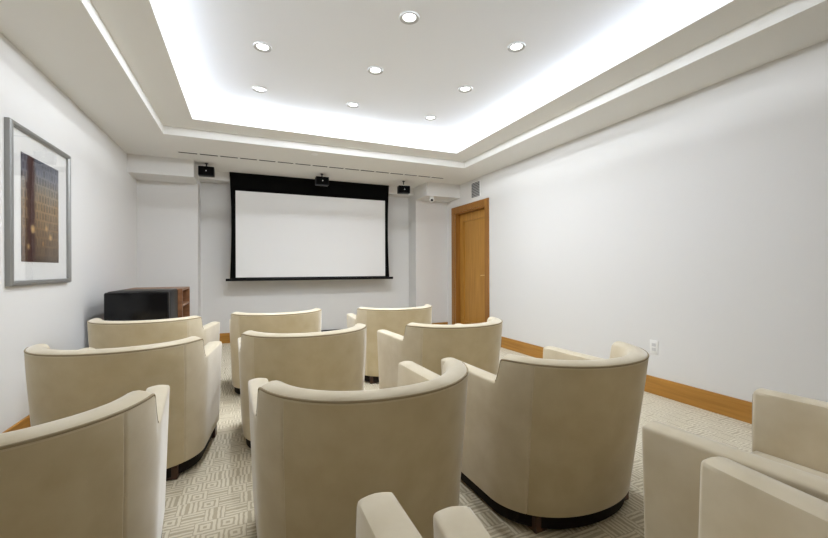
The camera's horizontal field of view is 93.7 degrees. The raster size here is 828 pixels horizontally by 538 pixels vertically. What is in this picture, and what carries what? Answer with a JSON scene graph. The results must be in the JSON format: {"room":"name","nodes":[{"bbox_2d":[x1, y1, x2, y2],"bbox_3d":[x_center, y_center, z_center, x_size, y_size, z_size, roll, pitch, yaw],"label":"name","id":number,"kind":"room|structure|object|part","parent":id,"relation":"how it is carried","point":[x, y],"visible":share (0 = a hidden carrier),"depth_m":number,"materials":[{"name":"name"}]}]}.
{"room":"home theater","nodes":[
{"label":"home theater","id":0,"kind":"room"},
{"bbox_2d":[0,32,136,433],"bbox_3d":[-2.293,-0.141,1.779,0.150,2.508,7.180,0,0,-23],"label":"wall","id":1,"kind":"structure","parent":0,"point":[103,192],"depth_m":3.12,"materials":[{"name":"white paint"}]},
{"bbox_2d":[2,415,30,432],"bbox_3d":[-2.242,1.037,1.882,0.016,0.152,7.030,0,0,-23],"label":"baseboard","id":2,"kind":"structure","parent":1,"relation":"attached to","point":[25,422],"depth_m":2.45,"materials":[{"name":"brown wood"}]},
{"bbox_2d":[4,117,71,286],"bbox_3d":[-2.598,-0.400,2.717,0.034,1.013,0.865,0,0,-23],"label":"framed picture","id":3,"kind":"object","parent":1,"relation":"attached to","point":[37,174],"visible":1,"depth_m":2.62,"materials":[{"name":"silver metal"}]},
{"bbox_2d":[21,152,58,262],"bbox_3d":[-2.600,-0.397,2.708,0.002,0.700,0.530,0,0,-23],"label":"print","id":4,"kind":"object","parent":3,"relation":"attached to","point":[39,178],"depth_m":2.68},
{"bbox_2d":[137,179,447,332],"bbox_3d":[-1.619,-0.148,6.238,4.913,2.508,0.480,0,0,-23],"label":"wall","id":5,"kind":"structure","parent":0,"point":[184,229],"depth_m":5.89,"materials":[{"name":"white paint"}]},
{"bbox_2d":[127,154,197,183],"bbox_3d":[-3.234,-1.285,5.037,0.704,0.220,0.450,0,0,-23],"label":"trim","id":6,"kind":"structure","parent":5,"relation":"attached to","point":[141,167],"depth_m":4.87,"materials":[{"name":"white paint"}]},
{"bbox_2d":[219,333,229,342],"bbox_3d":[-2.823,1.034,5.809,0.644,0.152,0.016,0,0,-23],"label":"baseboard","id":7,"kind":"structure","parent":5,"relation":"attached to","point":[224,337],"depth_m":5.80,"materials":[{"name":"brown wood"}]},
{"bbox_2d":[198,171,413,197],"bbox_3d":[-1.567,-1.341,6.225,3.298,0.123,0.245,0,0,-23],"label":"trim","id":8,"kind":"structure","parent":5,"relation":"attached to","point":[220,177],"depth_m":5.65,"materials":[{"name":"white paint"}]},
{"bbox_2d":[416,182,459,201],"bbox_3d":[0.399,-1.300,6.600,0.611,0.220,0.450,0,0,-23],"label":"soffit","id":9,"kind":"structure","parent":5,"relation":"attached to","point":[441,192],"depth_m":6.43,"materials":[{"name":"white paint"}]},
{"bbox_2d":[432,322,447,324],"bbox_3d":[0.322,1.022,6.802,0.611,0.152,0.016,0,0,-23],"label":"baseboard","id":10,"kind":"structure","parent":5,"relation":"attached to","point":[440,323],"depth_m":6.87,"materials":[{"name":"brown wood"}]},
{"bbox_2d":[0,0,827,187],"bbox_3d":[-0.205,-1.585,2.939,4.913,0.362,7.660,0,0,-23],"label":"ceiling","id":11,"kind":"structure","parent":0,"point":[160,78],"depth_m":3.06,"materials":[{"name":"white paint"}]},
{"bbox_2d":[198,163,214,177],"bbox_3d":[-2.743,-1.312,5.130,0.188,0.170,0.118,0,0,-23],"label":"speaker","id":12,"kind":"object","parent":11,"relation":"hanging from","point":[203,171],"visible":1,"depth_m":5.09},
{"bbox_2d":[199,166,212,174],"bbox_3d":[-2.722,-1.287,5.081,0.172,0.104,0.006,0,0,-23],"label":"grille","id":13,"kind":"object","parent":12,"relation":"attached to","point":[203,170],"depth_m":5.08,"materials":[{"name":"black plastic"}]},
{"bbox_2d":[252,86,266,92],"bbox_3d":[-1.441,-1.677,3.626,0.136,0.010,0.136,0,0,-23],"label":"recessed light","id":14,"kind":"object","parent":11,"relation":"in","point":[260,89],"visible":1,"depth_m":3.63,"materials":[{"name":"white"}]},
{"bbox_2d":[253,41,271,52],"bbox_3d":[-1.145,-1.677,2.937,0.136,0.010,0.136,0,0,-23],"label":"recessed light","id":15,"kind":"object","parent":11,"relation":"in","point":[264,47],"visible":1,"depth_m":2.93,"materials":[{"name":"white"}]},
{"bbox_2d":[226,172,392,280],"bbox_3d":[-1.532,-0.615,6.070,2.550,1.574,0.034,0,0,-23],"label":"projection screen","id":16,"kind":"object","parent":11,"relation":"hanging from","point":[283,228],"visible":0.99,"depth_m":6.01,"materials":[{"name":"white fabric"}]},
{"bbox_2d":[177,151,442,178],"bbox_3d":[-1.177,-1.401,5.329,3.590,0.003,0.054,0,0,-23],"label":"ceiling vent","id":17,"kind":"object","parent":11,"relation":"in","point":[177,151],"visible":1,"depth_m":5.20,"materials":[{"name":"black metal"}]},
{"bbox_2d":[315,174,328,185],"bbox_3d":[-1.356,-1.318,5.721,0.188,0.170,0.118,0,0,-23],"label":"speaker","id":18,"kind":"object","parent":11,"relation":"hanging from","point":[319,180],"visible":1,"depth_m":5.68},
{"bbox_2d":[317,177,328,184],"bbox_3d":[-1.335,-1.293,5.673,0.172,0.104,0.006,0,0,-23],"label":"grille","id":19,"kind":"object","parent":18,"relation":"attached to","point":[320,180],"depth_m":5.67,"materials":[{"name":"black plastic"}]},
{"bbox_2d":[346,102,359,107],"bbox_3d":[-0.624,-1.680,3.978,0.136,0.010,0.136,0,0,-23],"label":"recessed light","id":20,"kind":"object","parent":11,"relation":"in","point":[349,104],"visible":1,"depth_m":3.97,"materials":[{"name":"white"}]},
{"bbox_2d":[367,66,382,74],"bbox_3d":[-0.327,-1.681,3.289,0.136,0.010,0.136,0,0,-23],"label":"recessed light","id":21,"kind":"object","parent":11,"relation":"in","point":[375,70],"visible":1,"depth_m":3.29,"materials":[{"name":"white"}]},
{"bbox_2d":[397,181,409,193],"bbox_3d":[-0.165,-1.307,6.217,0.188,0.200,0.118,0,0,-17],"label":"speaker","id":22,"kind":"object","parent":11,"relation":"hanging from","point":[401,189],"visible":1,"depth_m":6.17},
{"bbox_2d":[399,186,409,192],"bbox_3d":[-0.149,-1.267,6.167,0.172,0.104,0.006,0,0,-17],"label":"grille","id":23,"kind":"object","parent":22,"relation":"attached to","point":[402,189],"depth_m":6.16,"materials":[{"name":"black plastic"}]},
{"bbox_2d":[399,11,418,24],"bbox_3d":[-0.031,-1.681,2.600,0.136,0.010,0.136,0,0,-23],"label":"recessed light","id":24,"kind":"object","parent":11,"relation":"in","point":[406,17],"visible":1,"depth_m":2.60,"materials":[{"name":"white"}]},
{"bbox_2d":[424,115,436,119],"bbox_3d":[0.185,-1.683,4.326,0.136,0.010,0.136,0,0,-23],"label":"recessed light","id":25,"kind":"object","parent":11,"relation":"in","point":[428,117],"visible":1,"depth_m":4.32,"materials":[{"name":"white"}]},
{"bbox_2d":[458,85,472,92],"bbox_3d":[0.481,-1.684,3.637,0.136,0.010,0.136,0,0,-23],"label":"recessed light","id":26,"kind":"object","parent":11,"relation":"in","point":[464,89],"visible":1,"depth_m":3.63,"materials":[{"name":"white"}]},
{"bbox_2d":[507,41,525,51],"bbox_3d":[0.777,-1.684,2.948,0.136,0.010,0.136,0,0,-23],"label":"recessed light","id":27,"kind":"object","parent":11,"relation":"in","point":[518,46],"visible":1,"depth_m":2.94,"materials":[{"name":"white"}]},
{"bbox_2d":[162,343,751,537],"bbox_3d":[-0.196,1.165,2.942,4.913,0.120,7.660,0,0,-23],"label":"floor","id":28,"kind":"structure","parent":0,"point":[212,498],"depth_m":1.97,"materials":[{"name":"carpet"}]},
{"bbox_2d":[0,385,169,537],"bbox_3d":[-1.203,0.742,1.119,0.807,0.736,0.821,0,0,-29],"label":"tub chair","id":29,"kind":"object","parent":28,"relation":"on","point":[99,472],"visible":1,"depth_m":0.99,"materials":[{"name":"beige"}]},
{"bbox_2d":[24,336,221,480],"bbox_3d":[-1.583,0.742,2.159,0.807,0.736,0.821,0,0,-17],"label":"tub chair","id":30,"kind":"object","parent":28,"relation":"on","point":[60,384],"visible":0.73,"depth_m":1.88,"materials":[{"name":"beige"}]},
{"bbox_3d":[-1.287,1.074,2.066,0.064,0.070,0.064,0,0,-17],"label":"leg","id":31,"kind":"part","parent":30,"relation":"part of","materials":[{"name":"brown wood"}]},
{"bbox_3d":[-1.346,1.074,2.570,0.064,0.070,0.064,0,0,-17],"label":"leg","id":32,"kind":"part","parent":30,"relation":"part of","materials":[{"name":"brown wood"}]},
{"bbox_2d":[104,288,177,320],"bbox_3d":[-2.642,0.660,3.800,0.500,0.905,0.530,0,0,-23],"label":"base cabinet","id":33,"kind":"object","parent":28,"relation":"on","point":[126,304],"visible":0.36,"depth_m":3.58,"materials":[{"name":"black"}]},
{"bbox_2d":[87,315,219,348],"bbox_3d":[-2.126,0.743,3.167,0.807,0.736,0.821,0,0,-12],"label":"tub chair","id":34,"kind":"object","parent":28,"relation":"on","point":[102,334],"visible":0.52,"depth_m":2.83,"materials":[{"name":"beige fabric"}]},
{"bbox_2d":[130,287,189,317],"bbox_3d":[-2.880,0.664,4.367,0.555,0.897,0.600,0,0,-23],"label":"shelf unit","id":35,"kind":"object","parent":28,"relation":"on","point":[183,292],"visible":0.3,"depth_m":4.51,"materials":[{"name":"brown wood"}]},
{"bbox_3d":[-2.766,0.675,4.102,0.555,0.875,0.022,0,0,-23],"label":"panel","id":36,"kind":"part","parent":35,"relation":"part of","materials":[{"name":"brown wood"}]},
{"bbox_3d":[-2.994,0.675,4.633,0.555,0.875,0.022,0,0,-23],"label":"panel","id":37,"kind":"part","parent":35,"relation":"part of","materials":[{"name":"brown wood"}]},
{"bbox_2d":[229,308,321,393],"bbox_3d":[-1.284,0.740,3.642,0.807,0.736,0.821,0,0,-26],"label":"tub chair","id":38,"kind":"object","parent":28,"relation":"on","point":[307,321],"visible":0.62,"depth_m":3.32,"materials":[{"name":"beige"}]},
{"bbox_2d":[238,323,366,447],"bbox_3d":[-0.730,0.739,2.602,0.807,0.736,0.821,0,0,-25],"label":"tub chair","id":39,"kind":"object","parent":28,"relation":"on","point":[334,360],"visible":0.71,"depth_m":2.27,"materials":[{"name":"beige"}]},
{"bbox_2d":[248,359,467,537],"bbox_3d":[-0.202,0.738,1.539,0.807,0.736,0.821,0,0,-25],"label":"tub chair","id":40,"kind":"object","parent":28,"relation":"on","point":[315,454],"visible":0.97,"depth_m":1.19,"materials":[{"name":"beige"}]},
{"bbox_2d":[356,492,421,537],"bbox_3d":[-0.255,0.740,0.337,0.807,0.736,0.821,0,0,-24],"label":"tub chair","id":41,"kind":"object","parent":28,"relation":"on","point":[379,515],"visible":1,"depth_m":0.77,"materials":[{"name":"beige leather"}]},
{"bbox_2d":[347,304,431,383],"bbox_3d":[-0.223,0.735,4.018,0.807,0.736,0.821,0,0,-20],"label":"tub chair","id":42,"kind":"object","parent":28,"relation":"on","point":[395,320],"visible":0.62,"depth_m":3.68,"materials":[{"name":"beige"}]},
{"bbox_3d":[-0.400,1.069,3.766,0.064,0.070,0.064,0,0,-20],"label":"leg","id":43,"kind":"part","parent":42,"relation":"part of","materials":[{"name":"brown wood"}]},
{"bbox_2d":[377,317,502,388],"bbox_3d":[0.243,0.735,2.927,0.807,0.736,0.821,0,0,-27],"label":"tub chair","id":44,"kind":"object","parent":28,"relation":"on","point":[478,345],"visible":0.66,"depth_m":2.60,"materials":[{"name":"beige"}]},
{"bbox_2d":[441,341,648,533],"bbox_3d":[0.679,0.735,1.921,0.807,0.736,0.821,0,0,-25],"label":"tub chair","id":45,"kind":"object","parent":28,"relation":"on","point":[550,441],"visible":0.96,"depth_m":1.60,"materials":[{"name":"cream leather"},{"name":"dark wood"}]},
{"bbox_3d":[0.522,1.068,1.655,0.064,0.070,0.064,0,0,-25],"label":"leg","id":46,"kind":"part","parent":45,"relation":"part of","materials":[{"name":"brown wood"}]},
{"bbox_2d":[433,457,827,537],"bbox_3d":[0.537,0.737,0.520,0.807,0.736,0.821,0,0,-16],"label":"tub chair","id":47,"kind":"object","parent":28,"relation":"on","point":[737,500],"visible":1,"depth_m":0.86,"materials":[{"name":"cream leather"},{"name":"dark wood"}]},
{"bbox_2d":[642,388,827,537],"bbox_3d":[1.253,0.734,1.047,0.807,0.736,0.821,0,0,-27],"label":"tub chair","id":48,"kind":"object","parent":28,"relation":"on","point":[790,432],"visible":0.77,"depth_m":1.18,"materials":[{"name":"cream leather"},{"name":"dark wood"}]},
{"bbox_2d":[750,450,827,478],"bbox_3d":[1.207,0.788,1.135,0.619,0.197,0.621,0,0,-27],"label":"seat cushion","id":49,"kind":"object","parent":48,"relation":"on","point":[815,466],"depth_m":1.41,"materials":[{"name":"beige fabric"}]},
{"bbox_2d":[447,39,827,401],"bbox_3d":[2.082,-0.158,3.661,0.150,2.508,7.180,0,0,-23],"label":"wall","id":50,"kind":"structure","parent":0,"point":[695,224],"depth_m":3.12,"materials":[{"name":"white paint"}]},
{"bbox_2d":[451,198,488,324],"bbox_3d":[0.952,0.022,6.269,0.168,2.150,1.125,0,0,-23],"label":"door","id":51,"kind":"structure","parent":50,"relation":"in","point":[469,227],"depth_m":6.38,"materials":[{"name":"brown wood"}]},
{"bbox_2d":[471,180,480,198],"bbox_3d":[0.961,-1.238,6.053,0.012,0.246,0.260,0,0,-23],"label":"air vent","id":52,"kind":"object","parent":50,"relation":"in","point":[475,186],"visible":1,"depth_m":6.04,"materials":[{"name":"white metal"}]},
{"bbox_2d":[501,337,751,423],"bbox_3d":[2.240,1.020,3.096,0.016,0.152,5.720,0,0,-23],"label":"baseboard","id":53,"kind":"structure","parent":50,"relation":"attached to","point":[735,408],"depth_m":3.13,"materials":[{"name":"brown wood"}]},
{"bbox_2d":[650,340,657,354],"bbox_3d":[2.107,0.686,3.410,0.008,0.120,0.074,0,0,-23],"label":"wall outlet","id":54,"kind":"object","parent":50,"relation":"attached to","point":[653,343],"visible":1,"depth_m":3.40,"materials":[{"name":"white plastic"}]}
]}

